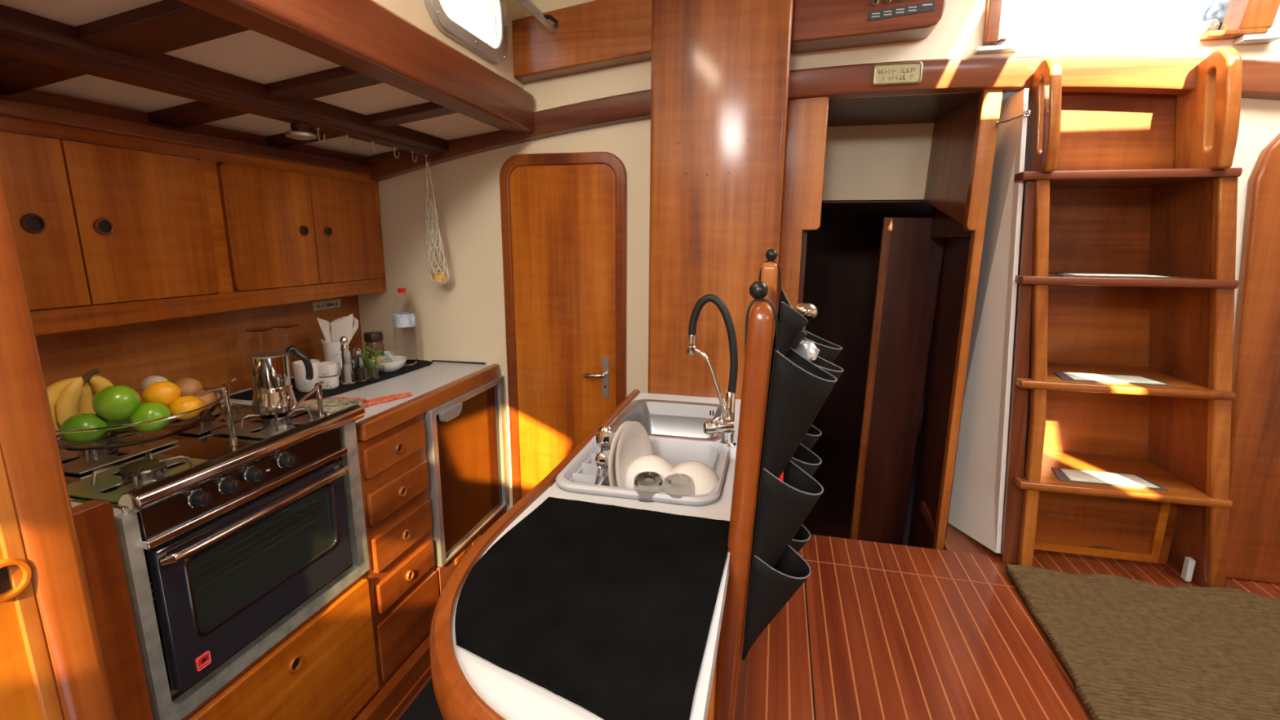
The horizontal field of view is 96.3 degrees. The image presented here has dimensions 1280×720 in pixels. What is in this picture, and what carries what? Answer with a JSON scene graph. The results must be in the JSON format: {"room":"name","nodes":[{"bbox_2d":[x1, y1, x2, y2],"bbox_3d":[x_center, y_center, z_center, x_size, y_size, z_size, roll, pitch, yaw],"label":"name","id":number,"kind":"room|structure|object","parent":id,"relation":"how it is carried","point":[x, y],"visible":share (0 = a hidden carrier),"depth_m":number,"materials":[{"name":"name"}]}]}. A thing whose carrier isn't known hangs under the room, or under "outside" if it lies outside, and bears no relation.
{"room":"ship interior","nodes":[
{"label":"ship interior","id":0,"kind":"room"},
{"bbox_2d":[0,0,501,158],"bbox_3d":[-1.324,-0.499,0.685,1.060,0.158,3.285,3,12,13],"label":"ceiling","id":1,"kind":"structure","parent":0,"point":[250,55],"depth_m":1.31,"materials":[{"name":"paint"}]},
{"bbox_2d":[395,674,431,719],"bbox_3d":[-0.978,1.433,0.052,1.730,0.040,5.080,3,12,13],"label":"floor","id":2,"kind":"structure","parent":0,"point":[414,697],"depth_m":1.78,"materials":[{"name":"brown wood"}]},
{"bbox_2d":[0,170,116,719],"bbox_3d":[-0.935,0.426,0.470,0.105,1.760,0.793,3,12,13],"label":"wood panel","id":3,"kind":"object","parent":2,"relation":"on","point":[52,667],"visible":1,"depth_m":0.76,"materials":[{"name":"orange wood"}]},
{"bbox_2d":[71,499,154,719],"bbox_3d":[-0.920,0.717,1.016,0.028,0.968,0.112,3,12,13],"label":"panel","id":4,"kind":"object","parent":2,"relation":"on","point":[94,520],"visible":0.48,"depth_m":0.98,"materials":[{"name":"red wood"}]},
{"bbox_2d":[171,413,439,719],"bbox_3d":[-1.048,0.610,1.548,0.568,0.758,0.870,3,12,13],"label":"base cabinet","id":5,"kind":"object","parent":2,"relation":"on","point":[331,664],"visible":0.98,"depth_m":1.60,"materials":[{"name":"red wood"}]},
{"bbox_2d":[58,377,365,697],"bbox_3d":[-1.053,0.322,1.359,0.596,0.530,0.602,3,12,13],"label":"gas stove","id":6,"kind":"object","parent":5,"relation":"in","point":[242,513],"visible":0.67,"depth_m":1.21,"materials":[{"name":"black metal"}]},
{"bbox_2d":[55,386,223,449],"bbox_3d":[-1.135,0.136,1.276,0.348,0.072,0.348,3,12,13],"label":"fruit bowl","id":7,"kind":"object","parent":6,"relation":"on","point":[153,430],"visible":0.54,"depth_m":1.17,"materials":[{"name":"clear glass"}]},
{"bbox_2d":[46,368,113,431],"bbox_3d":[-1.209,0.087,1.233,0.062,0.137,0.147,6,13,24],"label":"banana bunch","id":8,"kind":"object","parent":7,"relation":"in","point":[69,397],"visible":0.59,"depth_m":1.21,"materials":[{"name":"yellow"}]},
{"bbox_2d":[59,413,108,430],"bbox_3d":[-1.147,0.143,1.183,0.074,0.066,0.074,3,12,13],"label":"citrus","id":9,"kind":"object","parent":7,"relation":"in","point":[84,420],"visible":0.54,"depth_m":1.16,"materials":[{"name":"food"}]},
{"bbox_2d":[92,385,141,420],"bbox_3d":[-1.106,0.090,1.213,0.076,0.074,0.076,3,12,13],"label":"citrus","id":10,"kind":"object","parent":7,"relation":"in","point":[115,402],"visible":1,"depth_m":1.19,"materials":[{"name":"food"}]},
{"bbox_2d":[105,417,129,426],"bbox_3d":[-1.178,0.136,1.292,0.068,0.060,0.069,3,12,13],"label":"citrus","id":11,"kind":"object","parent":7,"relation":"in","point":[111,423],"visible":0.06,"depth_m":1.27,"materials":[{"name":"food"}]},
{"bbox_2d":[128,402,170,423],"bbox_3d":[-1.069,0.126,1.250,0.071,0.067,0.071,3,12,13],"label":"citrus","id":12,"kind":"object","parent":7,"relation":"in","point":[146,411],"visible":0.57,"depth_m":1.23,"materials":[{"name":"food"}]},
{"bbox_2d":[140,375,168,391],"bbox_3d":[-1.172,0.060,1.385,0.057,0.044,0.052,3,12,13],"label":"garlic bulb","id":13,"kind":"object","parent":7,"relation":"in","point":[151,380],"visible":0.46,"depth_m":1.37,"materials":[{"name":"food"}]},
{"bbox_2d":[168,395,205,415],"bbox_3d":[-1.045,0.110,1.324,0.058,0.056,0.066,3,12,13],"label":"lemon","id":14,"kind":"object","parent":7,"relation":"in","point":[184,404],"visible":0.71,"depth_m":1.30,"materials":[{"name":"food"}]},
{"bbox_2d":[142,381,182,406],"bbox_3d":[-1.085,0.078,1.303,0.062,0.059,0.071,3,12,13],"label":"lemon","id":15,"kind":"object","parent":14,"relation":"on","point":[165,393],"visible":0.82,"depth_m":1.28,"materials":[{"name":"food"}]},
{"bbox_2d":[173,377,202,396],"bbox_3d":[-1.103,0.073,1.395,0.064,0.058,0.064,3,12,13],"label":"onion","id":16,"kind":"object","parent":7,"relation":"in","point":[188,386],"visible":0.51,"depth_m":1.38,"materials":[{"name":"food"}]},
{"bbox_2d":[191,390,213,405],"bbox_3d":[-1.064,0.101,1.396,0.058,0.054,0.058,3,12,13],"label":"onion","id":17,"kind":"object","parent":7,"relation":"in","point":[207,399],"visible":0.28,"depth_m":1.38,"materials":[{"name":"food"}]},
{"bbox_2d":[58,410,301,504],"bbox_3d":[-1.091,0.212,1.329,0.500,0.017,0.550,3,12,13],"label":"cooktop","id":18,"kind":"object","parent":6,"relation":"in","point":[209,440],"depth_m":1.29,"materials":[{"name":"silver metal"}]},
{"bbox_2d":[114,421,369,719],"bbox_3d":[-0.829,0.427,1.292,0.019,0.435,0.564,3,12,13],"label":"surround","id":19,"kind":"object","parent":6,"relation":"attached to","point":[127,526],"visible":0.82,"depth_m":1.16,"materials":[{"name":"metal"}]},
{"bbox_2d":[144,459,351,691],"bbox_3d":[-1.023,0.428,1.318,0.509,0.293,0.458,3,12,13],"label":"oven","id":20,"kind":"object","parent":6,"relation":"in","point":[217,583],"depth_m":1.20,"materials":[{"name":"black metal"}]},
{"bbox_2d":[246,345,313,415],"bbox_3d":[-0.934,0.048,1.480,0.122,0.169,0.121,3,12,13],"label":"moka pot","id":21,"kind":"object","parent":6,"relation":"on","point":[273,393],"visible":0.98,"depth_m":1.44,"materials":[{"name":"silver metal"}]},
{"bbox_2d":[219,356,499,440],"bbox_3d":[-1.051,0.170,1.672,0.658,0.050,1.530,3,12,13],"label":"countertop","id":22,"kind":"structure","parent":5,"relation":"on","point":[431,386],"depth_m":1.92,"materials":[{"name":"white laminate"}]},
{"bbox_2d":[229,358,432,401],"bbox_3d":[-1.074,0.063,2.094,0.340,0.004,0.665,3,12,13],"label":"mat","id":23,"kind":"object","parent":22,"relation":"on","point":[246,395],"visible":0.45,"depth_m":1.96,"materials":[{"name":"black"}]},
{"bbox_2d":[245,327,273,350],"bbox_3d":[-1.215,0.004,1.851,0.076,0.209,0.076,3,12,13],"label":"wine glass","id":24,"kind":"object","parent":23,"relation":"on","point":[260,330],"visible":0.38,"depth_m":1.83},
{"bbox_2d":[272,324,300,388],"bbox_3d":[-1.180,-0.013,1.929,0.076,0.209,0.076,3,12,13],"label":"wine glass","id":25,"kind":"object","parent":23,"relation":"on","point":[292,357],"visible":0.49,"depth_m":1.92,"materials":[{"name":"clear"}]},
{"bbox_2d":[292,359,327,391],"bbox_3d":[-1.098,0.053,1.899,0.092,0.095,0.080,8,14,33],"label":"mug","id":26,"kind":"object","parent":23,"relation":"on","point":[302,384],"visible":0.79,"depth_m":1.87,"materials":[{"name":"white"}]},
{"bbox_2d":[318,373,339,390],"bbox_3d":[-1.051,0.073,1.931,0.068,0.042,0.068,3,12,13],"label":"espresso cup","id":27,"kind":"object","parent":23,"relation":"on","point":[332,382],"visible":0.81,"depth_m":1.91,"materials":[{"name":"white"}]},
{"bbox_2d":[316,361,337,377],"bbox_3d":[-1.051,0.032,1.922,0.068,0.042,0.068,3,12,13],"label":"espresso cup","id":28,"kind":"object","parent":27,"relation":"on","point":[326,369],"visible":0.92,"depth_m":1.90,"materials":[{"name":"white"}]},
{"bbox_2d":[321,340,341,376],"bbox_3d":[-1.114,-0.007,2.103,0.080,0.128,0.080,3,12,13],"label":"jug","id":29,"kind":"object","parent":23,"relation":"on","point":[331,351],"visible":0.3,"depth_m":2.06,"materials":[{"name":"white"}]},
{"bbox_2d":[316,313,358,344],"bbox_3d":[-1.102,-0.095,2.097,0.133,0.146,0.044,-10,16,-41],"label":"paper napkins","id":30,"kind":"object","parent":29,"relation":"in","point":[332,331],"visible":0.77,"depth_m":2.09,"materials":[{"name":"white"}]},
{"bbox_2d":[339,336,355,384],"bbox_3d":[-1.018,-0.001,1.986,0.044,0.165,0.044,9,14,35],"label":"salt mill","id":31,"kind":"object","parent":23,"relation":"on","point":[347,374],"visible":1,"depth_m":1.98,"materials":[{"name":"silver metal"}]},
{"bbox_2d":[352,347,367,382],"bbox_3d":[-0.995,0.015,2.026,0.044,0.118,0.044,9,14,35],"label":"salt mill","id":32,"kind":"object","parent":23,"relation":"on","point":[359,371],"visible":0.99,"depth_m":2.01,"materials":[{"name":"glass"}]},
{"bbox_2d":[360,346,386,379],"bbox_3d":[-0.966,0.009,2.059,0.101,0.118,0.106,-9,15,-37],"label":"potted herb","id":33,"kind":"object","parent":23,"relation":"on","point":[371,369],"visible":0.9,"depth_m":2.05,"materials":[{"name":"green plant"}]},
{"bbox_2d":[364,331,384,363],"bbox_3d":[-1.056,-0.045,2.280,0.073,0.131,0.073,3,12,13],"label":"jar","id":34,"kind":"object","parent":23,"relation":"on","point":[373,340],"visible":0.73,"depth_m":2.25,"materials":[{"name":"brown glass"}]},
{"bbox_2d":[368,355,406,372],"bbox_3d":[-0.958,0.019,2.186,0.132,0.046,0.132,3,12,13],"label":"sugar bowl","id":35,"kind":"object","parent":23,"relation":"on","point":[392,366],"visible":0.77,"depth_m":2.15,"materials":[{"name":"white"}]},
{"bbox_2d":[391,288,417,365],"bbox_3d":[-0.934,-0.132,2.274,0.083,0.306,0.083,9,15,37],"label":"water bottle","id":36,"kind":"object","parent":23,"relation":"on","point":[403,313],"visible":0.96,"depth_m":2.25,"materials":[{"name":"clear plastic"}]},
{"bbox_2d":[296,391,412,412],"bbox_3d":[-0.908,0.128,1.770,0.219,0.015,0.329,7,13,28],"label":"dish towel","id":37,"kind":"object","parent":22,"relation":"on","point":[337,402],"visible":0.66,"depth_m":1.75,"materials":[{"name":"fabric"}]},
{"bbox_2d":[352,633,431,719],"bbox_3d":[-0.734,1.002,1.783,0.055,0.100,1.460,3,12,13],"label":"baseboard","id":38,"kind":"structure","parent":5,"relation":"attached to","point":[397,692],"depth_m":1.74,"materials":[{"name":"red wood"}]},
{"bbox_2d":[398,678,443,719],"bbox_3d":[-0.487,1.102,1.528,0.520,0.009,1.250,3,12,13],"label":"floor mat","id":39,"kind":"object","parent":2,"relation":"on","point":[424,706],"visible":0.02,"depth_m":1.74,"materials":[{"name":"black"}]},
{"bbox_2d":[423,375,509,596],"bbox_3d":[-0.877,0.470,2.216,0.582,0.762,0.523,3,12,13],"label":"refrigerator","id":40,"kind":"object","parent":2,"relation":"on","point":[465,435],"visible":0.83,"depth_m":2.08,"materials":[{"name":"brown wood"}]},
{"bbox_2d":[499,374,510,511],"bbox_3d":[-0.568,0.434,2.404,0.025,0.760,0.020,3,12,13],"label":"trim","id":41,"kind":"structure","parent":40,"relation":"attached to","point":[508,504],"depth_m":2.39,"materials":[{"name":"white paint"}]},
{"bbox_2d":[429,389,741,719],"bbox_3d":[-0.004,0.692,1.306,0.419,0.912,1.406,3,12,13],"label":"kitchen island","id":42,"kind":"object","parent":2,"relation":"on","point":[467,686],"visible":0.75,"depth_m":0.74,"materials":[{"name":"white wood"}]},
{"bbox_2d":[454,497,729,719],"bbox_3d":[-0.075,0.329,0.844,0.394,0.008,0.502,3,12,13],"label":"mat","id":43,"kind":"object","parent":42,"relation":"on","point":[608,610],"visible":1,"depth_m":0.79,"materials":[{"name":"rubber"}]},
{"bbox_2d":[558,448,719,506],"bbox_3d":[0.019,0.314,1.306,0.331,0.154,0.338,3,12,13],"label":"sink","id":44,"kind":"object","parent":42,"relation":"in","point":[715,465],"visible":0.16,"depth_m":1.17,"materials":[{"name":"silver metal"}]},
{"bbox_2d":[555,432,730,505],"bbox_3d":[0.019,0.267,1.292,0.344,0.087,0.337,3,12,13],"label":"dish rack","id":45,"kind":"object","parent":44,"relation":"on","point":[676,451],"visible":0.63,"depth_m":1.29,"materials":[{"name":"grey plastic"}]},
{"bbox_2d":[594,452,608,484],"bbox_3d":[-0.089,0.255,1.207,0.044,0.124,0.016,-2,12,-9],"label":"spoon","id":46,"kind":"object","parent":45,"relation":"in","point":[601,460],"visible":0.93,"depth_m":1.20,"materials":[{"name":"silver metal"}]},
{"bbox_2d":[595,425,614,475],"bbox_3d":[-0.080,0.224,1.239,0.051,0.171,0.023,0,12,-3],"label":"spoon","id":47,"kind":"object","parent":45,"relation":"in","point":[605,435],"visible":0.81,"depth_m":1.22,"materials":[{"name":"silver metal"}]},
{"bbox_2d":[608,421,631,487],"bbox_3d":[-0.029,0.224,1.244,0.032,0.183,0.184,6,13,24],"label":"plate","id":48,"kind":"object","parent":45,"relation":"in","point":[611,461],"visible":0.22,"depth_m":1.19,"materials":[{"name":"white"}]},
{"bbox_2d":[615,421,652,488],"bbox_3d":[-0.013,0.224,1.240,0.037,0.182,0.184,6,13,24],"label":"plate","id":49,"kind":"object","parent":45,"relation":"in","point":[633,442],"visible":0.59,"depth_m":1.23,"materials":[{"name":"white"}]},
{"bbox_2d":[633,471,663,502],"bbox_3d":[0.018,0.270,1.151,0.070,0.088,0.073,3,12,13],"label":"tumbler","id":50,"kind":"object","parent":45,"relation":"in","point":[646,484],"visible":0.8,"depth_m":1.12,"materials":[{"name":"clear glass"}]},
{"bbox_2d":[626,453,674,488],"bbox_3d":[0.028,0.262,1.234,0.122,0.119,0.124,3,12,13],"label":"bowl","id":51,"kind":"object","parent":45,"relation":"in","point":[654,463],"visible":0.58,"depth_m":1.20,"materials":[{"name":"white"}]},
{"bbox_2d":[663,473,694,505],"bbox_3d":[0.077,0.273,1.141,0.070,0.088,0.073,3,12,13],"label":"tumbler","id":52,"kind":"object","parent":45,"relation":"in","point":[677,486],"visible":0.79,"depth_m":1.11,"materials":[{"name":"clear glass"}]},
{"bbox_2d":[666,460,719,494],"bbox_3d":[0.106,0.269,1.196,0.130,0.118,0.131,3,12,13],"label":"bowl","id":53,"kind":"object","parent":45,"relation":"in","point":[704,477],"visible":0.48,"depth_m":1.16,"materials":[{"name":"white"}]},
{"bbox_2d":[608,399,723,440],"bbox_3d":[0.094,0.240,1.663,0.308,0.154,0.341,3,12,13],"label":"sink","id":54,"kind":"object","parent":42,"relation":"in","point":[655,424],"visible":0.39,"depth_m":1.80,"materials":[{"name":"silver metal"}]},
{"bbox_2d":[686,293,737,448],"bbox_3d":[0.186,0.024,1.427,0.095,0.371,0.138,-5,13,-25],"label":"tap","id":55,"kind":"object","parent":42,"relation":"on","point":[717,425],"visible":0.99,"depth_m":1.41,"materials":[{"name":"silver metal"}]},
{"bbox_2d":[734,558,751,719],"bbox_3d":[0.209,0.974,1.340,0.054,0.349,1.345,3,12,13],"label":"baseboard","id":56,"kind":"structure","parent":2,"relation":"on","point":[743,674],"depth_m":1.39,"materials":[{"name":"brown wood"}]},
{"bbox_2d":[714,262,777,719],"bbox_3d":[0.208,0.318,1.159,0.082,1.006,0.460,3,12,13],"label":"post","id":57,"kind":"object","parent":56,"relation":"on","point":[759,340],"visible":0.83,"depth_m":0.92,"materials":[{"name":"red wood"}]},
{"bbox_2d":[744,280,777,356],"bbox_3d":[0.189,-0.041,0.889,0.052,0.160,0.042,3,12,13],"label":"ball bungee","id":58,"kind":"object","parent":57,"relation":"hanging from","point":[758,290],"visible":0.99,"depth_m":0.88,"materials":[{"name":"black plastic"}]},
{"bbox_2d":[759,248,781,307],"bbox_3d":[0.278,-0.173,1.221,0.048,0.124,0.025,3,12,13],"label":"ball bungee","id":59,"kind":"object","parent":57,"relation":"hanging from","point":[771,254],"visible":0.91,"depth_m":1.21,"materials":[{"name":"black plastic"}]},
{"bbox_2d":[742,288,844,660],"bbox_3d":[0.300,0.180,1.089,0.160,0.619,0.402,3,12,13],"label":"organiser","id":60,"kind":"object","parent":57,"relation":"hanging from","point":[798,387],"visible":1,"depth_m":0.93,"materials":[{"name":"black fabric"}]},
{"bbox_2d":[793,302,817,331],"bbox_3d":[0.333,-0.008,1.177,0.050,0.219,0.037,3,12,13],"label":"ladle","id":61,"kind":"object","parent":60,"relation":"in","point":[808,310],"visible":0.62,"depth_m":1.14,"materials":[{"name":"silver metal"}]},
{"bbox_2d":[794,340,819,361],"bbox_3d":[0.295,-0.015,1.040,0.063,0.040,0.060,-11,16,-43],"label":"plastic bag","id":62,"kind":"object","parent":60,"relation":"in","point":[808,349],"visible":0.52,"depth_m":1.01,"materials":[{"name":"white"}]},
{"bbox_2d":[373,0,524,89],"bbox_3d":[-0.839,-0.834,0.392,0.030,0.540,3.485,3,12,13],"label":"wall","id":63,"kind":"structure","parent":0,"point":[415,11],"depth_m":1.64,"materials":[{"name":"paint"}]},
{"bbox_2d":[0,0,249,95],"bbox_3d":[-1.060,-0.581,1.084,0.705,0.115,0.110,3,12,13],"label":"trim","id":64,"kind":"structure","parent":63,"relation":"attached to","point":[164,26],"depth_m":1.03,"materials":[{"name":"brown wood"}]},
{"bbox_2d":[147,66,383,128],"bbox_3d":[-0.972,-0.656,1.446,0.705,0.115,0.090,3,12,13],"label":"trim","id":65,"kind":"structure","parent":63,"relation":"attached to","point":[340,79],"depth_m":1.41,"materials":[{"name":"brown wood"}]},
{"bbox_2d":[265,102,457,147],"bbox_3d":[-0.891,-0.724,1.776,0.705,0.115,0.075,3,12,13],"label":"trim","id":66,"kind":"structure","parent":63,"relation":"attached to","point":[427,110],"depth_m":1.72,"materials":[{"name":"brown wood"}]},
{"bbox_2d":[423,0,507,64],"bbox_3d":[-0.502,-1.060,1.683,0.036,0.270,0.460,3,12,13],"label":"window","id":67,"kind":"structure","parent":63,"relation":"in","point":[480,26],"depth_m":1.74,"materials":[{"name":"metal"}]},
{"bbox_2d":[515,0,558,34],"bbox_3d":[-0.386,-1.102,1.662,0.198,0.182,0.470,3,12,13],"label":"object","id":68,"kind":"structure","parent":63,"relation":"in","point":[527,5],"depth_m":1.76,"materials":[{"name":"metal"}]},
{"bbox_2d":[648,0,793,558],"bbox_3d":[0.255,-0.165,1.951,0.405,2.330,0.280,3,12,13],"label":"wall column","id":69,"kind":"structure","parent":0,"point":[720,68],"depth_m":1.73,"materials":[{"name":"brown wood"}]},
{"bbox_2d":[357,0,1279,507],"bbox_3d":[0.779,-0.202,1.973,4.600,2.400,0.040,3,12,13],"label":"wall","id":70,"kind":"structure","parent":0,"point":[463,318],"depth_m":2.16,"materials":[{"name":"beige paint"}]},
{"bbox_2d":[0,88,375,175],"bbox_3d":[-1.496,-0.452,0.734,0.188,0.080,3.280,3,12,13],"label":"trim","id":71,"kind":"structure","parent":70,"relation":"attached to","point":[32,104],"depth_m":1.46,"materials":[{"name":"brown wood"}]},
{"bbox_2d":[0,4,448,157],"bbox_3d":[-1.130,-0.475,0.619,0.082,0.058,3.240,3,12,13],"label":"trim","id":72,"kind":"structure","parent":70,"relation":"attached to","point":[23,35],"depth_m":1.21,"materials":[{"name":"brown wood"}]},
{"bbox_2d":[284,122,315,140],"bbox_3d":[-0.929,-0.626,1.567,0.076,0.044,0.076,3,12,13],"label":"ceiling spotlight","id":73,"kind":"object","parent":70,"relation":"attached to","point":[300,131],"visible":0.98,"depth_m":1.55,"materials":[{"name":"silver metal"}]},
{"bbox_2d":[499,151,626,506],"bbox_3d":[-0.296,0.078,2.240,0.490,1.688,0.065,3,12,13],"label":"door","id":74,"kind":"structure","parent":70,"relation":"in","point":[564,215],"depth_m":2.19,"materials":[{"name":"red wood"}]},
{"bbox_2d":[511,0,652,84],"bbox_3d":[-0.181,-1.103,1.963,0.560,0.254,0.090,3,12,13],"label":"trim","id":75,"kind":"structure","parent":70,"relation":"attached to","point":[597,34],"depth_m":1.93,"materials":[{"name":"brown wood"}]},
{"bbox_2d":[776,96,829,314],"bbox_3d":[0.544,-0.113,2.028,0.128,1.600,0.040,3,12,13],"label":"trim","id":76,"kind":"structure","parent":70,"relation":"attached to","point":[807,117],"depth_m":1.91,"materials":[{"name":"brown wood"}]},
{"bbox_2d":[363,55,1279,182],"bbox_3d":[0.361,-0.784,1.916,2.950,0.330,0.054,3,12,13],"label":"trim","id":77,"kind":"structure","parent":70,"relation":"attached to","point":[1157,75],"depth_m":1.74,"materials":[{"name":"brown wood"}]},
{"bbox_2d":[790,0,946,53],"bbox_3d":[0.681,-1.069,1.730,0.425,0.205,0.146,3,12,13],"label":"control panel","id":78,"kind":"object","parent":70,"relation":"attached to","point":[817,25],"visible":0.99,"depth_m":1.71,"materials":[{"name":"brown wood"}]},
{"bbox_2d":[871,3,932,17],"bbox_3d":[0.759,-1.014,1.664,0.162,0.024,0.001,3,12,13],"label":"print","id":79,"kind":"object","parent":78,"relation":"attached to","point":[878,10],"depth_m":1.67,"materials":[{"name":"grey"}]},
{"bbox_2d":[871,61,923,86],"bbox_3d":[0.790,-0.878,1.759,0.141,0.064,0.009,3,12,13],"label":"brass plaque","id":80,"kind":"object","parent":70,"relation":"attached to","point":[909,73],"visible":1,"depth_m":1.76,"materials":[{"name":"brown"}]},
{"bbox_2d":[932,88,1003,550],"bbox_3d":[1.067,-0.084,1.906,0.056,1.600,0.040,3,12,13],"label":"trim","id":81,"kind":"structure","parent":70,"relation":"attached to","point":[990,100],"depth_m":1.84,"materials":[{"name":"brown wood"}]},
{"bbox_2d":[1020,37,1195,50],"bbox_3d":[1.676,-0.968,1.889,0.900,0.037,0.440,3,12,13],"label":"trim","id":82,"kind":"structure","parent":70,"relation":"attached to","point":[1188,38],"depth_m":1.73,"materials":[{"name":"white"}]},
{"bbox_2d":[1157,17,1219,39],"bbox_3d":[1.622,-0.980,1.711,0.125,0.056,0.090,3,12,13],"label":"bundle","id":83,"kind":"object","parent":82,"relation":"on","point":[1194,30],"visible":0.62,"depth_m":1.68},
{"bbox_3d":[1.730,-0.975,1.728,0.072,0.042,0.120,3,12,13],"label":"storage box","id":84,"kind":"object","parent":82,"relation":"on","visible":0},
{"bbox_2d":[1201,0,1231,22],"bbox_3d":[1.754,-1.075,1.701,0.137,0.172,0.098,3,12,13],"label":"tarpaulin","id":85,"kind":"object","parent":84,"relation":"on","point":[1217,9],"visible":0.37,"depth_m":1.70,"materials":[{"name":"fabric"}]},
{"bbox_2d":[974,0,1279,54],"bbox_3d":[1.394,-1.079,1.633,0.764,0.375,0.095,3,12,13],"label":"window","id":86,"kind":"structure","parent":70,"relation":"in","point":[1246,21],"depth_m":1.58,"materials":[{"name":"brown wood"}]},
{"bbox_2d":[1226,133,1279,584],"bbox_3d":[2.132,0.003,1.651,0.800,1.450,0.035,3,12,13],"label":"door","id":87,"kind":"structure","parent":70,"relation":"in","point":[1254,515],"depth_m":1.72,"materials":[{"name":"red wood"}]},
{"bbox_2d":[822,123,933,200],"bbox_3d":[0.946,-0.825,2.344,0.510,0.330,0.030,3,12,13],"label":"wall","id":88,"kind":"structure","parent":0,"point":[870,162],"depth_m":2.33,"materials":[{"name":"paint"}]},
{"bbox_2d":[797,92,1005,546],"bbox_3d":[1.381,-0.120,2.924,1.250,1.940,2.220,3,12,13],"label":"closet","id":89,"kind":"structure","parent":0,"point":[839,259],"depth_m":3.88,"materials":[{"name":"brown wood"}]},
{"bbox_2d":[920,501,1001,556],"bbox_3d":[1.203,0.649,2.172,0.171,0.039,0.399,3,12,13],"label":"baseboard","id":90,"kind":"structure","parent":89,"relation":"attached to","point":[957,540],"depth_m":2.06,"materials":[{"name":"brown wood"}]},
{"bbox_2d":[908,236,979,548],"bbox_3d":[1.181,0.202,2.252,0.020,1.500,0.563,4,12,17],"label":"wall","id":91,"kind":"structure","parent":0,"point":[949,300],"depth_m":2.25,"materials":[{"name":"brown wood"}]},
{"bbox_2d":[848,217,945,545],"bbox_3d":[1.120,0.137,2.516,0.265,1.480,0.040,3,12,13],"label":"door","id":92,"kind":"structure","parent":91,"relation":"in","point":[909,264],"depth_m":2.49,"materials":[{"name":"brown wood"}]},
{"bbox_2d":[947,88,1029,553],"bbox_3d":[1.198,-0.087,1.950,0.129,1.490,0.295,3,12,13],"label":"door","id":93,"kind":"structure","parent":91,"relation":"in","point":[977,495],"depth_m":1.90,"materials":[{"name":"white paint"}]},
{"bbox_2d":[994,110,1031,127],"bbox_3d":[1.107,-0.719,1.708,0.021,0.035,0.096,-6,14,-29],"label":"hook","id":94,"kind":"object","parent":93,"relation":"attached to","point":[997,123],"visible":1,"depth_m":1.71,"materials":[{"name":"silver metal"}]},
{"bbox_2d":[923,95,979,224],"bbox_3d":[1.121,-0.702,2.054,0.045,0.450,0.512,3,12,11],"label":"wall","id":95,"kind":"structure","parent":0,"point":[949,164],"depth_m":2.02,"materials":[{"name":"brown wood"}]},
{"bbox_2d":[744,534,1279,719],"bbox_3d":[1.031,1.168,-0.325,2.320,0.040,5.400,3,12,13],"label":"floor","id":96,"kind":"structure","parent":0,"point":[885,645],"depth_m":1.54,"materials":[{"name":"brown wood"}]},
{"bbox_2d":[804,580,816,719],"bbox_3d":[0.217,0.956,0.565,0.004,0.001,2.800,3,12,13],"label":"trim","id":97,"kind":"structure","parent":96,"relation":"on","point":[811,662],"depth_m":1.48,"materials":[{"name":"brown wood"}]},
{"bbox_2d":[804,560,1016,587],"bbox_3d":[0.857,0.690,1.859,0.700,0.001,0.004,3,12,13],"label":"trim","id":98,"kind":"structure","parent":96,"relation":"on","point":[805,560],"depth_m":1.85,"materials":[{"name":"brown"}]},
{"bbox_2d":[1000,47,1242,587],"bbox_3d":[1.491,-0.097,1.837,0.698,1.557,0.398,3,12,13],"label":"ladder","id":99,"kind":"object","parent":96,"relation":"on","point":[1122,396],"visible":0.96,"depth_m":1.79,"materials":[{"name":"brown wood"}]},
{"bbox_2d":[1180,556,1195,582],"bbox_3d":[1.736,0.663,1.816,0.017,0.075,0.025,3,12,13],"label":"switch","id":100,"kind":"object","parent":99,"relation":"attached to","point":[1188,565],"visible":1,"depth_m":1.81,"materials":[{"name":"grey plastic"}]},
{"bbox_2d":[1004,564,1279,719],"bbox_3d":[1.405,0.791,1.284,0.770,0.037,1.073,3,12,13],"label":"rug","id":101,"kind":"object","parent":96,"relation":"on","point":[1131,649],"visible":1,"depth_m":1.50,"materials":[{"name":"carpet"}]},
{"bbox_3d":[-1.530,0.448,0.004,1.070,1.900,5.120,3,12,13],"label":"wall","id":102,"kind":"structure","parent":0,"visible":0},
{"bbox_2d":[0,115,386,335],"bbox_3d":[-1.303,-0.360,1.597,0.183,0.462,1.578,3,12,13],"label":"upper cabinet","id":103,"kind":"object","parent":102,"relation":"attached to","point":[109,229],"visible":0.98,"depth_m":1.51,"materials":[{"name":"orange wood"}]},
{"bbox_2d":[35,294,363,395],"bbox_3d":[-1.382,-0.015,1.690,0.015,0.400,1.582,3,12,13],"label":"backsplash","id":104,"kind":"structure","parent":102,"relation":"attached to","point":[211,349],"depth_m":1.75,"materials":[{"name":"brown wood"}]},
{"bbox_2d":[311,298,341,311],"bbox_3d":[-1.230,-0.218,2.253,0.004,0.032,0.145,3,12,13],"label":"power outlet","id":105,"kind":"object","parent":102,"relation":"attached to","point":[318,305],"visible":1,"depth_m":2.25,"materials":[{"name":"grey"}]},
{"bbox_2d":[177,0,534,134],"bbox_3d":[-0.796,-0.561,0.516,0.087,0.133,3.235,3,12,13],"label":"trim","id":106,"kind":"structure","parent":102,"relation":"attached to","point":[366,37],"depth_m":1.29,"materials":[{"name":"brown wood"}]},
{"bbox_3d":[-0.789,-0.744,2.133,0.012,0.035,0.032,3,12,13],"label":"hook","id":107,"kind":"object","parent":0,"visible":0},
{"bbox_2d":[423,161,449,285],"bbox_3d":[-0.771,-0.510,2.162,0.084,0.458,0.066,3,12,13],"label":"net bag","id":108,"kind":"object","parent":107,"relation":"hanging from","point":[428,203],"visible":0.98,"depth_m":2.16,"materials":[{"name":"fabric"}]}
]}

